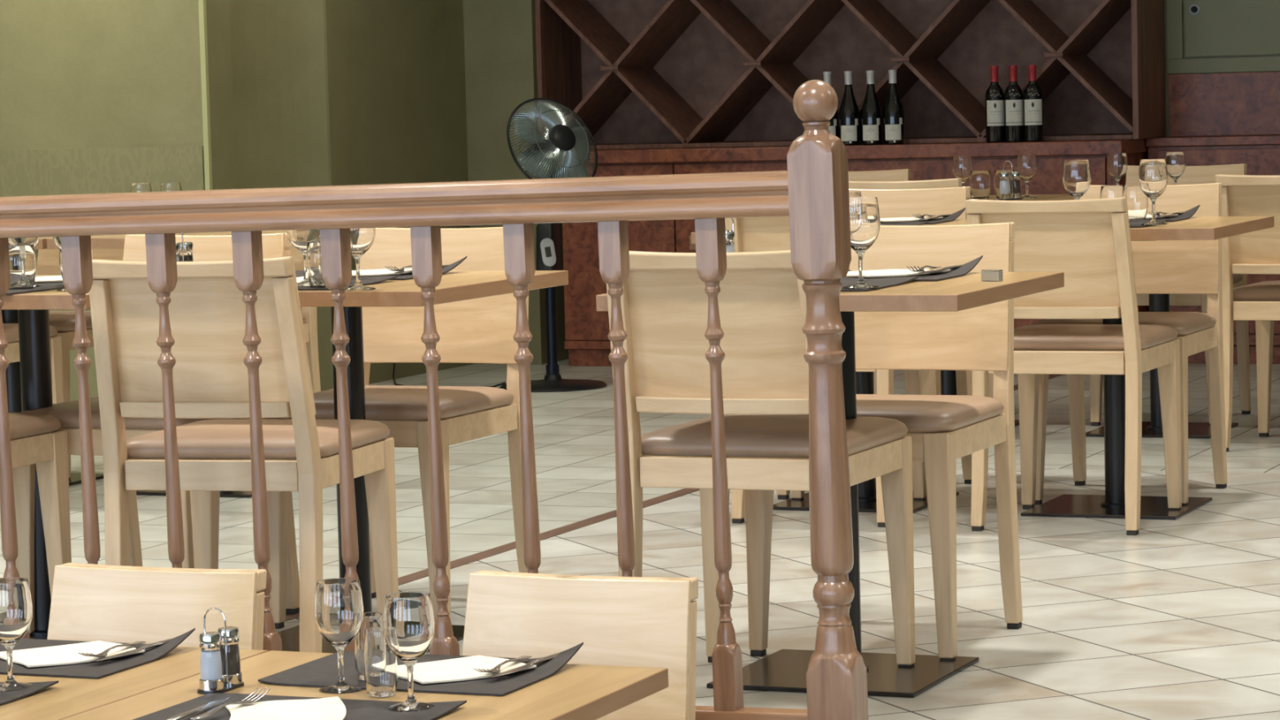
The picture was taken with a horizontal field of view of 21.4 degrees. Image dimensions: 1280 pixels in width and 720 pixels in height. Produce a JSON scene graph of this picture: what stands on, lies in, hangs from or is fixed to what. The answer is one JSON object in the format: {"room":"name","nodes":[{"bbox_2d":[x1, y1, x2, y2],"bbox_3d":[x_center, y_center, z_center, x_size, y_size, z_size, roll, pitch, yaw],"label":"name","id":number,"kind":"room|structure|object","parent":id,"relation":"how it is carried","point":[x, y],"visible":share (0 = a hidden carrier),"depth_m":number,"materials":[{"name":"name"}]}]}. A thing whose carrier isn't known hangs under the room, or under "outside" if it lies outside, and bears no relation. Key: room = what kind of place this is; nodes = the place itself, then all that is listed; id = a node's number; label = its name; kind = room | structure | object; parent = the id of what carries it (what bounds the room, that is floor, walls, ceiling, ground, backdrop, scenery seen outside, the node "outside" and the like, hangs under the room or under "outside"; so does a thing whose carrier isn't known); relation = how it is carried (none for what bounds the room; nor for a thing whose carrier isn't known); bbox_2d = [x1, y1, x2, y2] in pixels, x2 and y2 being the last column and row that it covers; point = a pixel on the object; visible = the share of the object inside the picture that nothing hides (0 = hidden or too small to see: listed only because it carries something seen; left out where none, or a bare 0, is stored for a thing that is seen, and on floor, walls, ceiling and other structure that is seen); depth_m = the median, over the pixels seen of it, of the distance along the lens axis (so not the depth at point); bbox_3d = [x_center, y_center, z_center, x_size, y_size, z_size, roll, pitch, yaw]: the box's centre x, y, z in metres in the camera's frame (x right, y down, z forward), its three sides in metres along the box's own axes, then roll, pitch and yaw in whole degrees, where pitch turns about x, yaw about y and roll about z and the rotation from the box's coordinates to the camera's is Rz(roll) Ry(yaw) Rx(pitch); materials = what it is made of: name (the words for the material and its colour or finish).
{"room":"restaurant dining room","nodes":[
{"label":"restaurant dining room","id":0,"kind":"room"},
{"bbox_2d":[175,233,193,261],"bbox_3d":[-0.942,-0.212,6.911,0.044,0.125,0.094,0,5,23],"label":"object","id":1,"kind":"object","parent":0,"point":[184,250],"visible":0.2,"depth_m":6.92,"materials":[{"name":"silver metal"}]},
{"bbox_2d":[0,0,473,400],"bbox_3d":[-4.700,-0.521,8.563,2.906,3.316,14.600,0,5,23],"label":"wall","id":2,"kind":"structure","parent":0,"point":[326,92],"depth_m":13.01,"materials":[{"name":"green paint"}]},
{"bbox_2d":[0,146,204,250],"bbox_3d":[-2.863,-0.599,12.851,2.780,0.375,0.008,0,5,23],"label":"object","id":3,"kind":"structure","parent":2,"relation":"attached to","point":[49,171],"depth_m":12.48,"materials":[{"name":"green paint"}]},
{"bbox_2d":[198,0,213,190],"bbox_3d":[-1.579,-1.176,12.263,0.020,2.750,0.020,0,5,23],"label":"trim","id":4,"kind":"structure","parent":2,"relation":"attached to","point":[202,3],"depth_m":12.28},
{"bbox_2d":[0,359,1279,719],"bbox_3d":[0.979,0.351,9.849,12.200,0.050,8.400,0,5,23],"label":"floor","id":5,"kind":"structure","parent":0,"point":[1179,619],"depth_m":8.11,"materials":[{"name":"tile"}]},
{"bbox_2d":[3,323,63,404],"bbox_3d":[-2.006,-0.017,9.861,0.430,0.837,0.545,0,5,23],"label":"dining chair","id":6,"kind":"object","parent":5,"relation":"on","point":[11,352],"visible":0.25,"depth_m":9.98,"materials":[{"name":"brown wood"}]},
{"bbox_2d":[3,323,57,342],"bbox_3d":[-1.981,-0.078,9.918,0.430,0.044,0.412,0,5,23],"label":"seat cushion","id":7,"kind":"object","parent":6,"relation":"on","point":[11,330],"depth_m":9.83,"materials":[{"name":"brown leather"}]},
{"bbox_2d":[8,412,71,599],"bbox_3d":[-1.491,0.200,6.912,0.430,0.837,0.545,0,5,23],"label":"dining chair","id":8,"kind":"object","parent":5,"relation":"on","point":[36,438],"visible":0.59,"depth_m":7.04,"materials":[{"name":"brown wood"}]},
{"bbox_2d":[8,412,61,439],"bbox_3d":[-1.467,0.140,6.968,0.430,0.044,0.412,0,5,23],"label":"seat cushion","id":9,"kind":"object","parent":8,"relation":"on","point":[23,425],"depth_m":6.98,"materials":[{"name":"brown leather"}]},
{"bbox_2d":[1,275,90,639],"bbox_3d":[-1.275,0.215,7.202,0.696,0.752,0.696,0,5,23],"label":"dining table","id":10,"kind":"object","parent":5,"relation":"on","point":[33,322],"visible":0.38,"depth_m":7.16,"materials":[{"name":"black metal"}]},
{"bbox_2d":[5,283,65,294],"bbox_3d":[-1.396,-0.149,6.992,0.420,0.010,0.300,0,5,23],"label":"placemat","id":11,"kind":"object","parent":10,"relation":"on","point":[43,286],"visible":0.57,"depth_m":6.91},
{"bbox_2d":[8,244,35,289],"bbox_3d":[-1.270,-0.189,6.936,0.069,0.092,0.069,3,6,43],"label":"tumbler","id":12,"kind":"object","parent":11,"relation":"on","point":[22,258],"visible":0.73,"depth_m":6.91,"materials":[{"name":"clear glass"}]},
{"bbox_2d":[1,236,103,485],"bbox_3d":[-1.888,-0.003,10.193,0.696,0.752,0.696,0,5,23],"label":"dining table","id":13,"kind":"object","parent":5,"relation":"on","point":[9,316],"visible":0.07,"depth_m":10.17,"materials":[{"name":"black metal"}]},
{"bbox_2d":[35,248,124,479],"bbox_3d":[-1.799,-0.072,10.497,0.430,0.837,0.545,1,5,28],"label":"dining chair","id":14,"kind":"object","parent":5,"relation":"on","point":[48,260],"visible":0.1,"depth_m":10.30,"materials":[{"name":"brown wood"}]},
{"bbox_2d":[48,311,92,332],"bbox_3d":[-1.832,-0.122,10.434,0.430,0.044,0.412,1,5,28],"label":"seat cushion","id":15,"kind":"object","parent":14,"relation":"on","point":[63,321],"depth_m":10.24,"materials":[{"name":"brown leather"}]},
{"bbox_2d":[12,232,299,635],"bbox_3d":[-1.034,0.155,7.329,0.430,0.837,0.545,0,5,23],"label":"dining chair","id":16,"kind":"object","parent":5,"relation":"on","point":[206,247],"visible":0.24,"depth_m":7.18,"materials":[{"name":"brown wood"}]},
{"bbox_2d":[21,395,241,430],"bbox_3d":[-1.061,0.106,7.264,0.430,0.044,0.412,0,5,23],"label":"seat cushion","id":17,"kind":"object","parent":16,"relation":"on","point":[67,412],"depth_m":7.10,"materials":[{"name":"brown leather"}]},
{"bbox_2d":[46,230,286,497],"bbox_3d":[-1.233,0.001,9.919,0.696,0.752,0.696,0,5,23],"label":"dining table","id":18,"kind":"object","parent":5,"relation":"on","point":[103,242],"visible":0.12,"depth_m":9.70,"materials":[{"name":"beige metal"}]},
{"bbox_2d":[88,256,398,653],"bbox_3d":[-0.764,0.210,6.548,0.430,0.837,0.545,0,5,16],"label":"dining chair","id":19,"kind":"object","parent":5,"relation":"on","point":[206,308],"visible":0.72,"depth_m":6.36,"materials":[{"name":"brown wood"}]},
{"bbox_2d":[126,418,390,459],"bbox_3d":[-0.747,0.149,6.607,0.430,0.044,0.412,0,5,16],"label":"seat cushion","id":20,"kind":"object","parent":19,"relation":"on","point":[224,438],"depth_m":6.46,"materials":[{"name":"brown leather"}]},
{"bbox_2d":[288,244,320,392],"bbox_3d":[-1.250,-0.069,10.267,0.430,0.837,0.545,0,5,23],"label":"dining chair","id":21,"kind":"object","parent":5,"relation":"on","point":[308,314],"visible":0.04,"depth_m":10.33,"materials":[{"name":"brown wood"}]},
{"bbox_2d":[262,226,528,629],"bbox_3d":[-0.512,0.138,7.386,0.430,0.837,0.545,0,5,23],"label":"dining chair","id":22,"kind":"object","parent":5,"relation":"on","point":[482,330],"visible":0.42,"depth_m":7.45,"materials":[{"name":"brown wood"}]},
{"bbox_2d":[272,385,513,420],"bbox_3d":[-0.539,0.088,7.321,0.430,0.044,0.412,0,5,23],"label":"seat cushion","id":23,"kind":"object","parent":22,"relation":"on","point":[382,402],"depth_m":7.20,"materials":[{"name":"brown leather"}]},
{"bbox_2d":[277,270,568,653],"bbox_3d":[-0.597,0.211,7.016,0.696,0.752,0.696,0,5,23],"label":"dining table","id":24,"kind":"object","parent":5,"relation":"on","point":[454,286],"visible":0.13,"depth_m":6.97,"materials":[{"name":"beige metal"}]},
{"bbox_2d":[297,275,397,289],"bbox_3d":[-0.746,-0.156,6.860,0.420,0.010,0.300,0,5,23],"label":"placemat","id":25,"kind":"object","parent":24,"relation":"on","point":[364,282],"visible":0.15,"depth_m":6.83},
{"bbox_2d":[286,229,319,285],"bbox_3d":[-0.669,-0.232,6.772,0.074,0.165,0.074,-5,6,-40],"label":"wine glass","id":26,"kind":"object","parent":25,"relation":"on","point":[299,239],"visible":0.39,"depth_m":6.75,"materials":[{"name":"clear"}]},
{"bbox_2d":[306,241,326,288],"bbox_3d":[-0.624,-0.187,6.698,0.069,0.092,0.069,3,6,43],"label":"tumbler","id":27,"kind":"object","parent":25,"relation":"on","point":[313,260],"visible":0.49,"depth_m":6.67,"materials":[{"name":"clear glass"}]},
{"bbox_2d":[345,227,375,290],"bbox_3d":[-0.553,-0.220,6.632,0.074,0.165,0.074,-5,6,-40],"label":"wine glass","id":28,"kind":"object","parent":24,"relation":"on","point":[361,239],"visible":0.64,"depth_m":6.61,"materials":[{"name":"clear"}]},
{"bbox_2d":[295,256,466,279],"bbox_3d":[-0.619,-0.194,7.163,0.420,0.033,0.300,0,5,23],"label":"placemat","id":29,"kind":"object","parent":24,"relation":"on","point":[298,273],"visible":0.2,"depth_m":7.09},
{"bbox_2d":[0,79,868,719],"bbox_3d":[-0.754,0.097,6.070,2.423,1.174,0.079,-1,4,23],"label":"balustrade","id":30,"kind":"object","parent":5,"relation":"on","point":[813,192],"visible":0.8,"depth_m":5.80,"materials":[{"name":"brown wood"}]},
{"bbox_2d":[392,97,606,392],"bbox_3d":[-0.622,-0.453,13.178,1.012,1.117,0.425,1,5,25],"label":"pedestal fan","id":31,"kind":"object","parent":5,"relation":"on","point":[563,156],"visible":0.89,"depth_m":12.98,"materials":[{"name":"black plastic"}]},
{"bbox_2d":[284,373,1065,622],"bbox_3d":[0.301,0.356,9.970,0.055,0.046,8.100,0,5,23],"label":"trim","id":32,"kind":"structure","parent":5,"relation":"on","point":[482,555],"depth_m":8.69,"materials":[{"name":"brown wood"}]},
{"bbox_2d":[606,249,915,666],"bbox_3d":[0.225,0.199,6.349,0.430,0.837,0.545,0,5,23],"label":"dining chair","id":33,"kind":"object","parent":5,"relation":"on","point":[762,300],"visible":0.6,"depth_m":6.19,"materials":[{"name":"brown wood"}]},
{"bbox_2d":[640,414,907,457],"bbox_3d":[0.249,0.139,6.406,0.430,0.044,0.412,0,5,23],"label":"seat cushion","id":34,"kind":"object","parent":33,"relation":"on","point":[757,436],"depth_m":6.28,"materials":[{"name":"brown leather"}]},
{"bbox_2d":[690,218,967,513],"bbox_3d":[0.599,0.012,9.173,0.696,0.752,0.696,0,5,23],"label":"dining table","id":35,"kind":"object","parent":5,"relation":"on","point":[867,495],"visible":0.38,"depth_m":9.15,"materials":[{"name":"black metal"}]},
{"bbox_2d":[880,207,965,223],"bbox_3d":[0.649,-0.395,9.306,0.420,0.033,0.300,0,5,23],"label":"placemat","id":36,"kind":"object","parent":35,"relation":"on","point":[953,216],"visible":0.29,"depth_m":9.25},
{"bbox_2d":[595,271,1064,697],"bbox_3d":[0.383,0.229,6.470,0.696,0.752,0.696,0,5,23],"label":"dining table","id":37,"kind":"object","parent":5,"relation":"on","point":[784,670],"visible":0.43,"depth_m":6.42,"materials":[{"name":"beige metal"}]},
{"bbox_2d":[840,275,918,291],"bbox_3d":[0.276,-0.143,6.362,0.420,0.010,0.300,0,5,23],"label":"placemat","id":38,"kind":"object","parent":37,"relation":"on","point":[882,283],"visible":0.19,"depth_m":6.34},
{"bbox_2d":[842,196,879,288],"bbox_3d":[0.402,-0.214,6.189,0.074,0.165,0.074,-5,6,-40],"label":"wine glass","id":39,"kind":"object","parent":38,"relation":"on","point":[864,216],"visible":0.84,"depth_m":6.16,"materials":[{"name":"white"}]},
{"bbox_2d":[840,255,982,280],"bbox_3d":[0.424,-0.179,6.626,0.420,0.033,0.300,0,5,23],"label":"placemat","id":40,"kind":"object","parent":37,"relation":"on","point":[966,268],"visible":0.32,"depth_m":6.55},
{"bbox_2d":[846,268,950,277],"bbox_3d":[0.477,-0.171,6.616,0.210,0.007,0.177,-4,5,-33],"label":"napkin","id":41,"kind":"object","parent":40,"relation":"on","point":[895,272],"visible":0.77,"depth_m":6.58,"materials":[{"name":"fabric"}]},
{"bbox_2d":[724,216,941,527],"bbox_3d":[0.506,-0.008,8.906,0.430,0.837,0.545,0,5,23],"label":"dining chair","id":42,"kind":"object","parent":5,"relation":"on","point":[751,233],"visible":0.16,"depth_m":8.73,"materials":[{"name":"brown wood"}]},
{"bbox_2d":[562,151,1149,366],"bbox_3d":[0.868,-0.405,13.855,2.370,0.840,0.558,0,5,23],"label":"base cabinet","id":43,"kind":"object","parent":5,"relation":"on","point":[587,329],"visible":0.22,"depth_m":13.89,"materials":[{"name":"brown wood"}]},
{"bbox_2d":[582,138,1151,164],"bbox_3d":[0.863,-0.852,13.822,2.400,0.054,0.570,0,5,23],"label":"countertop","id":44,"kind":"structure","parent":43,"relation":"on","point":[1092,147],"depth_m":13.45,"materials":[{"name":"brown wood"}]},
{"bbox_2d":[839,71,860,145],"bbox_3d":[0.836,-1.007,13.563,0.082,0.296,0.083,0,5,22],"label":"wine bottle","id":45,"kind":"object","parent":44,"relation":"on","point":[849,113],"visible":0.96,"depth_m":13.54,"materials":[{"name":"black glass"}]},
{"bbox_2d":[534,0,1165,149],"bbox_3d":[0.824,-1.515,13.840,2.565,1.264,0.448,0,5,23],"label":"wine rack","id":46,"kind":"object","parent":44,"relation":"on","point":[638,73],"visible":0.9,"depth_m":13.95,"materials":[{"name":"brown wood"}]},
{"bbox_2d":[861,70,882,145],"bbox_3d":[0.922,-1.007,13.527,0.082,0.296,0.083,1,5,24],"label":"wine bottle","id":47,"kind":"object","parent":44,"relation":"on","point":[871,113],"visible":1,"depth_m":13.50,"materials":[{"name":"black glass"}]},
{"bbox_2d":[883,69,904,144],"bbox_3d":[1.007,-1.006,13.491,0.082,0.296,0.083,0,5,23],"label":"wine bottle","id":48,"kind":"object","parent":44,"relation":"on","point":[893,111],"visible":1,"depth_m":13.46,"materials":[{"name":"black glass"}]},
{"bbox_2d":[985,66,1004,142],"bbox_3d":[1.395,-1.005,13.328,0.076,0.300,0.076,0,5,23],"label":"wine bottle","id":49,"kind":"object","parent":44,"relation":"on","point":[994,95],"visible":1,"depth_m":13.30,"materials":[{"name":"black glass"}]},
{"bbox_2d":[1004,65,1023,142],"bbox_3d":[1.465,-1.005,13.297,0.076,0.300,0.076,0,5,21],"label":"wine bottle","id":50,"kind":"object","parent":44,"relation":"on","point":[1013,94],"visible":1,"depth_m":13.27,"materials":[{"name":"black glass"}]},
{"bbox_2d":[1022,64,1043,142],"bbox_3d":[1.537,-1.004,13.269,0.076,0.300,0.076,1,5,24],"label":"wine bottle","id":51,"kind":"object","parent":44,"relation":"on","point":[1033,95],"visible":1,"depth_m":13.24,"materials":[{"name":"black glass"}]},
{"bbox_2d":[776,186,972,499],"bbox_3d":[0.661,-0.054,9.445,0.430,0.837,0.545,0,5,23],"label":"dining chair","id":52,"kind":"object","parent":5,"relation":"on","point":[892,203],"visible":0.23,"depth_m":9.56,"materials":[{"name":"brown wood"}]},
{"bbox_2d":[848,168,910,392],"bbox_3d":[0.693,-0.229,11.678,0.430,0.837,0.545,0,5,16],"label":"dining chair","id":53,"kind":"object","parent":5,"relation":"on","point":[901,175],"visible":0.1,"depth_m":11.83,"materials":[{"name":"brown wood"}]},
{"bbox_2d":[744,222,1022,660],"bbox_3d":[0.502,0.151,6.869,0.430,0.837,0.545,0,5,23],"label":"dining chair","id":54,"kind":"object","parent":5,"relation":"on","point":[943,429],"visible":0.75,"depth_m":6.94,"materials":[{"name":"brown wood"}]},
{"bbox_2d":[751,394,1004,432],"bbox_3d":[0.475,0.102,6.804,0.430,0.044,0.412,0,5,23],"label":"seat cushion","id":55,"kind":"object","parent":54,"relation":"on","point":[919,413],"depth_m":6.69,"materials":[{"name":"brown leather"}]},
{"bbox_2d":[848,177,993,398],"bbox_3d":[0.872,-0.162,10.752,0.430,0.837,0.545,0,5,17],"label":"dining chair","id":56,"kind":"object","parent":5,"relation":"on","point":[955,182],"visible":0.13,"depth_m":10.46,"materials":[{"name":"brown wood"}]},
{"bbox_2d":[940,194,1070,426],"bbox_3d":[1.006,-0.151,11.120,0.696,0.752,0.696,0,5,23],"label":"dining table","id":57,"kind":"object","parent":5,"relation":"on","point":[948,385],"visible":0.02,"depth_m":11.11,"materials":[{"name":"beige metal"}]},
{"bbox_2d":[952,155,973,199],"bbox_3d":[1.051,-0.594,11.040,0.068,0.140,0.068,0,5,23],"label":"wine glass","id":58,"kind":"object","parent":57,"relation":"on","point":[962,166],"visible":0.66,"depth_m":11.01,"materials":[{"name":"white"}]},
{"bbox_2d":[969,169,991,199],"bbox_3d":[1.104,-0.568,10.998,0.069,0.092,0.069,3,6,43],"label":"tumbler","id":59,"kind":"object","parent":57,"relation":"on","point":[980,180],"visible":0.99,"depth_m":10.97,"materials":[{"name":"clear glass"}]},
{"bbox_2d":[997,160,1022,199],"bbox_3d":[1.184,-0.576,10.860,0.094,0.125,0.044,-6,6,-44],"label":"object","id":60,"kind":"object","parent":57,"relation":"on","point":[1004,187],"visible":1,"depth_m":10.84,"materials":[{"name":"silver metal"}]},
{"bbox_2d":[1016,154,1037,198],"bbox_3d":[1.249,-0.593,10.957,0.068,0.140,0.068,0,5,23],"label":"wine glass","id":61,"kind":"object","parent":57,"relation":"on","point":[1026,164],"visible":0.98,"depth_m":10.93,"materials":[{"name":"clear"}]},
{"bbox_2d":[965,196,1182,535],"bbox_3d":[1.102,-0.002,8.629,0.430,0.837,0.545,0,5,23],"label":"dining chair","id":62,"kind":"object","parent":5,"relation":"on","point":[1088,241],"visible":0.84,"depth_m":8.43,"materials":[{"name":"brown wood"}]},
{"bbox_2d":[1013,324,1177,351],"bbox_3d":[1.126,-0.062,8.686,0.430,0.044,0.412,0,5,23],"label":"seat cushion","id":63,"kind":"object","parent":62,"relation":"on","point":[1107,337],"depth_m":8.53,"materials":[{"name":"brown leather"}]},
{"bbox_2d":[1032,182,1227,505],"bbox_3d":[1.326,-0.051,9.182,0.430,0.837,0.545,0,5,23],"label":"dining chair","id":64,"kind":"object","parent":5,"relation":"on","point":[1160,266],"visible":0.59,"depth_m":9.27,"materials":[{"name":"brown wood"}]},
{"bbox_2d":[1032,311,1216,336],"bbox_3d":[1.299,-0.100,9.117,0.430,0.044,0.412,0,5,23],"label":"seat cushion","id":65,"kind":"object","parent":64,"relation":"on","point":[1185,323],"depth_m":9.00,"materials":[{"name":"brown leather"}]},
{"bbox_2d":[1033,195,1238,438],"bbox_3d":[1.661,-0.147,10.846,0.696,0.752,0.696,0,5,23],"label":"dining table","id":66,"kind":"object","parent":5,"relation":"on","point":[1157,302],"visible":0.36,"depth_m":10.83,"materials":[{"name":"black metal"}]},
{"bbox_2d":[1106,152,1127,185],"bbox_3d":[1.529,-0.593,10.861,0.068,0.140,0.068,0,5,23],"label":"wine glass","id":67,"kind":"object","parent":66,"relation":"on","point":[1117,162],"visible":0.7,"depth_m":10.84,"materials":[{"name":"clear"}]},
{"bbox_2d":[1164,151,1185,185],"bbox_3d":[1.703,-0.591,10.789,0.068,0.140,0.068,0,5,23],"label":"wine glass","id":68,"kind":"object","parent":66,"relation":"on","point":[1175,161],"visible":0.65,"depth_m":10.76,"materials":[{"name":"clear"}]},
{"bbox_2d":[1020,215,1274,519],"bbox_3d":[1.248,0.016,8.901,0.696,0.752,0.696,0,5,23],"label":"dining table","id":69,"kind":"object","parent":5,"relation":"on","point":[1110,505],"visible":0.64,"depth_m":8.88,"materials":[{"name":"black metal"}]},
{"bbox_2d":[1137,159,1168,225],"bbox_3d":[1.302,-0.426,8.600,0.074,0.165,0.074,-5,6,-40],"label":"wine glass","id":70,"kind":"object","parent":69,"relation":"on","point":[1153,176],"visible":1,"depth_m":8.57,"materials":[{"name":"white"}]},
{"bbox_2d":[1128,204,1199,222],"bbox_3d":[1.253,-0.391,9.053,0.420,0.033,0.300,0,5,23],"label":"placemat","id":71,"kind":"object","parent":69,"relation":"on","point":[1189,213],"visible":0.3,"depth_m":9.02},
{"bbox_2d":[1062,159,1090,199],"bbox_3d":[1.151,-0.444,8.933,0.074,0.165,0.074,-5,6,-40],"label":"wine glass","id":72,"kind":"object","parent":71,"relation":"on","point":[1076,173],"visible":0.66,"depth_m":8.90,"materials":[{"name":"white"}]},
{"bbox_2d":[1146,213,1177,218],"bbox_3d":[1.306,-0.383,9.043,0.210,0.007,0.177,-4,5,-33],"label":"napkin","id":73,"kind":"object","parent":71,"relation":"on","point":[1148,216],"visible":0.29,"depth_m":9.00,"materials":[{"name":"fabric"}]},
{"bbox_2d":[1121,185,1148,220],"bbox_3d":[1.306,-0.413,8.947,0.069,0.092,0.069,3,6,43],"label":"tumbler","id":74,"kind":"object","parent":73,"relation":"on","point":[1137,201],"visible":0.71,"depth_m":8.92,"materials":[{"name":"clear glass"}]},
{"bbox_2d":[1089,163,1251,426],"bbox_3d":[1.759,-0.221,11.222,0.430,0.837,0.545,0,5,23],"label":"dining chair","id":75,"kind":"object","parent":5,"relation":"on","point":[1192,175],"visible":0.29,"depth_m":11.30,"materials":[{"name":"brown wood"}]},
{"bbox_2d":[1146,134,1279,364],"bbox_3d":[3.873,-0.428,12.790,3.945,0.895,0.205,0,5,23],"label":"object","id":76,"kind":"object","parent":5,"relation":"on","point":[1260,153],"visible":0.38,"depth_m":13.32,"materials":[{"name":"brown wood"}]},
{"bbox_2d":[1215,173,1279,452],"bbox_3d":[2.014,-0.155,10.284,0.430,0.837,0.545,1,5,26],"label":"dining chair","id":77,"kind":"object","parent":5,"relation":"on","point":[1255,252],"visible":0.82,"depth_m":10.17,"materials":[{"name":"brown wood"}]},
{"bbox_2d":[1233,280,1279,300],"bbox_3d":[2.041,-0.215,10.339,0.430,0.044,0.412,1,5,26],"label":"seat cushion","id":78,"kind":"object","parent":77,"relation":"on","point":[1265,290],"depth_m":10.22,"materials":[{"name":"brown leather"}]},
{"bbox_2d":[462,0,1279,364],"bbox_3d":[3.633,-1.327,12.791,9.600,2.800,0.670,0,5,23],"label":"wall","id":79,"kind":"structure","parent":0,"point":[500,35],"depth_m":14.22,"materials":[{"name":"green paint"}]},
{"bbox_2d":[1166,0,1279,73],"bbox_3d":[3.068,-1.714,13.126,2.105,1.153,0.025,0,5,23],"label":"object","id":80,"kind":"object","parent":79,"relation":"attached to","point":[1212,28],"visible":1,"depth_m":13.47,"materials":[{"name":"green paint"}]},
{"bbox_2d":[1168,71,1279,136],"bbox_3d":[3.919,-1.007,12.833,3.900,0.249,0.024,0,5,23],"label":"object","id":81,"kind":"structure","parent":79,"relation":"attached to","point":[1246,103],"depth_m":13.49,"materials":[{"name":"brown wood"}]},
{"bbox_3d":[-1.861,1.472,3.088,12.200,0.050,6.400,0,5,23],"label":"floor","id":82,"kind":"structure","parent":0,"visible":0},
{"bbox_2d":[0,646,268,719],"bbox_3d":[-1.047,0.872,5.343,0.696,0.752,0.696,0,5,23],"label":"dining table","id":83,"kind":"object","parent":82,"relation":"on","point":[69,697],"visible":0.42,"depth_m":5.20,"materials":[{"name":"beige wood"}]},
{"bbox_2d":[0,680,58,705],"bbox_3d":[-1.142,0.507,5.138,0.420,0.010,0.300,0,5,23],"label":"placemat","id":84,"kind":"object","parent":83,"relation":"on","point":[6,697],"visible":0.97,"depth_m":5.13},
{"bbox_2d":[0,577,32,691],"bbox_3d":[-0.963,0.418,5.175,0.074,0.165,0.074,-5,6,-40],"label":"wine glass","id":85,"kind":"object","parent":84,"relation":"on","point":[15,601],"visible":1,"depth_m":5.15,"materials":[{"name":"white"}]},
{"bbox_2d":[0,628,195,679],"bbox_3d":[-0.977,0.465,5.478,0.420,0.033,0.300,0,5,23],"label":"placemat","id":86,"kind":"object","parent":83,"relation":"on","point":[95,669],"visible":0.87,"depth_m":5.39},
{"bbox_2d":[0,640,144,667],"bbox_3d":[-0.924,0.473,5.468,0.210,0.007,0.177,-4,5,-33],"label":"napkin","id":87,"kind":"object","parent":86,"relation":"on","point":[62,655],"visible":0.95,"depth_m":5.46,"materials":[{"name":"fabric"}]},
{"bbox_2d":[47,562,266,649],"bbox_3d":[-0.913,0.796,5.714,0.430,0.837,0.545,0,5,23],"label":"dining chair","id":88,"kind":"object","parent":82,"relation":"on","point":[90,602],"visible":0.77,"depth_m":5.89,"materials":[{"name":"brown wood"}]},
{"bbox_2d":[62,650,668,719],"bbox_3d":[-0.402,0.876,5.072,0.696,0.752,0.696,0,5,23],"label":"dining table","id":89,"kind":"object","parent":82,"relation":"on","point":[575,691],"visible":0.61,"depth_m":5.06,"materials":[{"name":"beige wood"}]},
{"bbox_2d":[196,607,244,694],"bbox_3d":[-0.638,0.436,5.139,0.044,0.125,0.094,0,5,23],"label":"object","id":90,"kind":"object","parent":89,"relation":"on","point":[220,658],"visible":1,"depth_m":5.11,"materials":[{"name":"silver glass"}]},
{"bbox_2d":[196,681,244,694],"bbox_3d":[-0.636,0.497,5.143,0.043,0.004,0.094,0,5,23],"label":"tray","id":91,"kind":"object","parent":90,"relation":"attached to","point":[205,687],"depth_m":5.11,"materials":[{"name":"silver metal"}]},
{"bbox_2d":[133,693,466,719],"bbox_3d":[-0.503,0.511,4.876,0.420,0.010,0.300,0,5,23],"label":"placemat","id":92,"kind":"object","parent":89,"relation":"on","point":[356,709],"visible":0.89,"depth_m":4.92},
{"bbox_2d":[164,697,234,719],"bbox_3d":[-0.640,0.505,4.904,0.021,0.006,0.217,0,5,20],"label":"knife","id":93,"kind":"object","parent":92,"relation":"on","point":[180,716],"visible":1,"depth_m":4.90,"materials":[{"name":"silver metal"}]},
{"bbox_2d":[225,696,346,719],"bbox_3d":[-0.511,0.508,4.876,0.177,0.007,0.210,-2,4,-6],"label":"napkin","id":94,"kind":"object","parent":92,"relation":"on","point":[331,708],"visible":0.99,"depth_m":4.90,"materials":[{"name":"beige paper"}]},
{"bbox_2d":[189,687,271,719],"bbox_3d":[-0.595,0.498,4.914,0.025,0.014,0.192,1,5,26],"label":"fork","id":95,"kind":"object","parent":94,"relation":"on","point":[209,713],"visible":1,"depth_m":4.93,"materials":[{"name":"silver metal"}]},
{"bbox_2d":[382,591,434,711],"bbox_3d":[-0.334,0.422,4.916,0.074,0.165,0.074,-5,6,-40],"label":"wine glass","id":96,"kind":"object","parent":92,"relation":"on","point":[408,623],"visible":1,"depth_m":4.89,"materials":[{"name":"white"}]},
{"bbox_2d":[314,577,364,693],"bbox_3d":[-0.452,0.415,5.101,0.074,0.165,0.074,-5,6,-40],"label":"wine glass","id":97,"kind":"object","parent":89,"relation":"on","point":[339,609],"visible":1,"depth_m":5.07,"materials":[{"name":"white"}]},
{"bbox_2d":[364,626,397,697],"bbox_3d":[-0.386,0.450,5.044,0.050,0.100,0.050,0,5,23],"label":"tumbler","id":98,"kind":"object","parent":89,"relation":"on","point":[380,664],"visible":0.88,"depth_m":5.02,"materials":[{"name":"clear glass"}]},
{"bbox_2d":[257,642,583,696],"bbox_3d":[-0.339,0.467,5.233,0.420,0.033,0.300,0,5,23],"label":"placemat","id":99,"kind":"object","parent":89,"relation":"on","point":[322,672],"visible":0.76,"depth_m":5.18,"materials":[{"name":"fabric"}]},
{"bbox_2d":[354,612,383,680],"bbox_3d":[-0.410,0.437,5.167,0.050,0.100,0.050,0,5,23],"label":"tumbler","id":100,"kind":"object","parent":99,"relation":"on","point":[371,620],"visible":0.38,"depth_m":5.15,"materials":[{"name":"clear glass"}]},
{"bbox_2d":[397,655,536,684],"bbox_3d":[-0.286,0.475,5.223,0.210,0.007,0.177,-4,5,-33],"label":"napkin","id":101,"kind":"object","parent":99,"relation":"on","point":[457,669],"visible":0.8,"depth_m":5.22,"materials":[{"name":"fabric"}]},
{"bbox_2d":[462,570,698,719],"bbox_3d":[-0.174,0.795,5.480,0.430,0.837,0.545,0,5,23],"label":"dining chair","id":102,"kind":"object","parent":82,"relation":"on","point":[648,622],"visible":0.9,"depth_m":5.63,"materials":[{"name":"brown wood"}]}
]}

